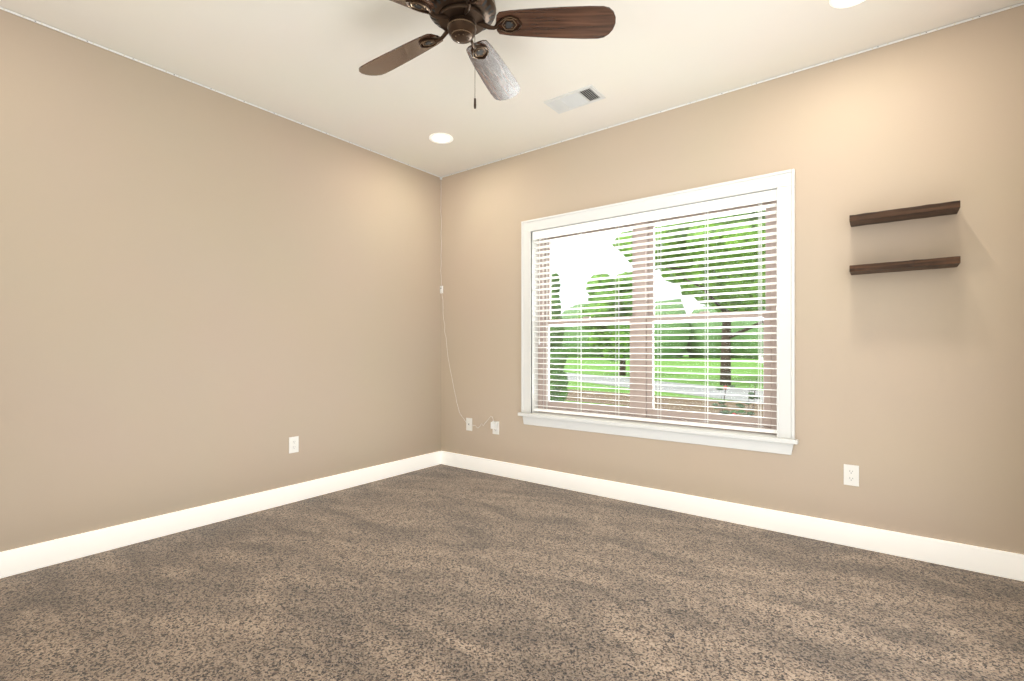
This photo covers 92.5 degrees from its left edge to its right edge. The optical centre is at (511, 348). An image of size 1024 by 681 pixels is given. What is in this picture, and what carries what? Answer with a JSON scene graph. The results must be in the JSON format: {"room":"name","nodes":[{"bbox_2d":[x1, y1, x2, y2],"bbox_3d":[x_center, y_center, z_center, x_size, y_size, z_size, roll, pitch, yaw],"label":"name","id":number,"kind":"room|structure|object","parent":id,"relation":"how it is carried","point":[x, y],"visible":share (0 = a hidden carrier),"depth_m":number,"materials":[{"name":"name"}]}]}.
{"room":"empty bedroom","nodes":[
{"label":"empty bedroom","id":0,"kind":"room"},
{"bbox_2d":[0,9,440,551],"bbox_3d":[-1.948,-0.270,3.157,0.170,2.740,3.970,0,0,37],"label":"wall","id":1,"kind":"structure","parent":0,"point":[208,296],"depth_m":2.97,"materials":[{"name":"beige paint"}]},
{"bbox_2d":[0,451,439,578],"bbox_3d":[-1.818,1.038,3.171,0.020,0.125,3.750,0,0,37],"label":"baseboard","id":2,"kind":"structure","parent":1,"relation":"attached to","point":[15,561],"depth_m":2.96,"materials":[{"name":"white paint"}]},
{"bbox_2d":[289,436,298,452],"bbox_3d":[-1.564,0.690,3.514,0.009,0.114,0.070,0,0,37],"label":"electrical outlet","id":3,"kind":"object","parent":1,"relation":"attached to","point":[293,444],"visible":1,"depth_m":3.51,"materials":[{"name":"white plastic"}]},
{"bbox_2d":[0,464,1023,680],"bbox_3d":[-0.238,1.140,1.961,4.340,0.080,4.140,0,0,37],"label":"floor","id":4,"kind":"structure","parent":0,"point":[441,572],"depth_m":2.13,"materials":[{"name":"brown carpet"}]},
{"bbox_2d":[0,0,1023,176],"bbox_3d":[-0.238,-1.700,1.961,4.340,0.120,4.140,0,0,37],"label":"ceiling","id":5,"kind":"structure","parent":0,"point":[301,61],"depth_m":2.73,"materials":[{"name":"beige paint"}]},
{"bbox_2d":[429,133,452,143],"bbox_3d":[-0.552,-1.636,3.820,0.188,0.008,0.188,0,0,37],"label":"recessed light","id":6,"kind":"object","parent":5,"relation":"in","point":[441,138],"visible":1,"depth_m":3.82,"materials":[{"name":"white paint"}]},
{"bbox_2d":[359,0,615,108],"bbox_3d":[-0.260,-1.335,2.151,1.223,0.611,1.272,0,0,37],"label":"fan","id":7,"kind":"object","parent":5,"relation":"hanging from","point":[462,21],"visible":1,"depth_m":2.13,"materials":[{"name":"brown wood"}]},
{"bbox_2d":[544,85,604,113],"bbox_3d":[0.410,-1.634,3.228,0.355,0.011,0.195,0,0,37],"label":"ceiling vent","id":8,"kind":"object","parent":5,"relation":"in","point":[580,97],"visible":1,"depth_m":3.21,"materials":[{"name":"white metal"}]},
{"bbox_2d":[829,0,864,7],"bbox_3d":[1.576,-1.636,2.264,0.188,0.008,0.188,0,0,37],"label":"recessed light","id":9,"kind":"object","parent":5,"relation":"in","point":[841,3],"visible":1,"depth_m":2.32,"materials":[{"name":"white paint"}]},
{"bbox_2d":[441,5,1023,554],"bbox_3d":[0.965,-0.270,3.541,4.340,2.740,0.170,0,0,37],"label":"wall","id":10,"kind":"structure","parent":0,"point":[909,393],"depth_m":2.73,"materials":[{"name":"beige paint"}]},
{"bbox_2d":[466,418,471,430],"bbox_3d":[-0.391,0.690,4.461,0.070,0.114,0.009,0,0,37],"label":"electrical outlet","id":11,"kind":"object","parent":10,"relation":"attached to","point":[468,426],"visible":1,"depth_m":4.46,"materials":[{"name":"white plastic"}]},
{"bbox_2d":[493,421,498,434],"bbox_3d":[-0.142,0.690,4.271,0.070,0.114,0.009,0,0,37],"label":"outlet","id":12,"kind":"object","parent":10,"relation":"attached to","point":[495,431],"visible":0.48,"depth_m":4.26,"materials":[{"name":"white plastic"}]},
{"bbox_2d":[518,169,798,454],"bbox_3d":[0.918,-0.213,3.545,2.024,1.686,0.220,0,0,37],"label":"window unit","id":13,"kind":"structure","parent":10,"relation":"in","point":[641,399],"depth_m":3.42,"materials":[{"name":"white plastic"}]},
{"bbox_2d":[533,189,776,433],"bbox_3d":[0.898,-0.223,3.519,1.792,1.475,0.080,0,0,37],"label":"window blinds","id":14,"kind":"object","parent":13,"relation":"attached to","point":[747,199],"visible":0.88,"depth_m":3.40,"materials":[{"name":"white plastic"}]},
{"bbox_2d":[440,451,1023,580],"bbox_3d":[0.907,1.038,3.465,4.000,0.125,0.020,0,0,37],"label":"baseboard","id":15,"kind":"structure","parent":10,"relation":"attached to","point":[989,561],"depth_m":2.93,"materials":[{"name":"white paint"}]},
{"bbox_2d":[844,464,858,486],"bbox_3d":[1.887,0.705,2.726,0.070,0.114,0.009,0,0,37],"label":"electrical outlet","id":16,"kind":"object","parent":10,"relation":"attached to","point":[851,475],"visible":1,"depth_m":2.72,"materials":[{"name":"white plastic"}]},
{"bbox_2d":[849,200,959,226],"bbox_3d":[2.020,-0.695,2.541,0.440,0.040,0.142,0,0,37],"label":"shelf","id":17,"kind":"object","parent":10,"relation":"attached to","point":[919,212],"visible":1,"depth_m":2.50,"materials":[{"name":"brown wood"}]},
{"bbox_2d":[849,256,960,274],"bbox_3d":[2.020,-0.427,2.541,0.440,0.040,0.142,0,0,37],"label":"shelf","id":18,"kind":"object","parent":10,"relation":"attached to","point":[923,264],"visible":1,"depth_m":2.50,"materials":[{"name":"brown wood"}]},
{"bbox_3d":[-1.441,-0.270,0.382,4.000,2.740,0.170,0,0,37],"label":"wall","id":19,"kind":"structure","parent":0,"visible":0},
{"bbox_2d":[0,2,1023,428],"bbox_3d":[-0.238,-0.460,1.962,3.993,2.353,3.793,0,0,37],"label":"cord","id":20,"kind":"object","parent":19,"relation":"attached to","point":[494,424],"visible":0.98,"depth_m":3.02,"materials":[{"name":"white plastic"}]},
{"label":"outside","id":21,"kind":"structure","parent":0,"visible":0},
{"bbox_2d":[564,354,762,416],"bbox_3d":[66.039,1.590,92.262,300.000,0.320,219.810,0,0,37],"label":"ground","id":22,"kind":"structure","parent":21,"point":[671,400],"depth_m":21.53,"materials":[{"name":"green plant"}]},
{"bbox_2d":[550,273,568,401],"bbox_3d":[0.710,0.072,8.653,0.546,2.857,0.542,0,0,37],"label":"evergreen","id":23,"kind":"object","parent":22,"relation":"on","point":[561,392],"depth_m":8.47,"materials":[{"name":"green plant"}]},
{"bbox_2d":[577,272,631,375],"bbox_3d":[5.383,-1.327,26.334,3.714,5.660,3.706,0,0,37],"label":"tree","id":24,"kind":"object","parent":22,"relation":"on","point":[615,344],"depth_m":25.79,"materials":[{"name":"green plant"}]},
{"bbox_2d":[565,372,762,402],"bbox_3d":[4.933,1.433,20.713,3.200,0.025,90.000,0,0,-23],"label":"road","id":25,"kind":"structure","parent":22,"relation":"on","point":[671,388],"depth_m":17.40,"materials":[{"name":"concrete"}]},
{"bbox_2d":[562,299,765,358],"bbox_3d":[34.832,-1.988,74.413,172.828,12.914,20.455,0,0,31],"label":"treeline","id":26,"kind":"object","parent":22,"relation":"on","point":[691,337],"depth_m":72.65,"materials":[{"name":"green plant"}]},
{"bbox_2d":[612,210,765,385],"bbox_3d":[8.534,-3.842,19.540,7.984,10.687,7.602,0,0,37],"label":"tree","id":27,"kind":"object","parent":22,"relation":"on","point":[731,303],"depth_m":18.42,"materials":[{"name":"green plant"}]},
{"bbox_2d":[712,378,759,415],"bbox_3d":[2.510,0.910,5.434,0.460,1.143,0.626,0,0,37],"label":"chair","id":28,"kind":"object","parent":22,"relation":"on","point":[734,411],"depth_m":5.42,"materials":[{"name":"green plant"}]}
]}

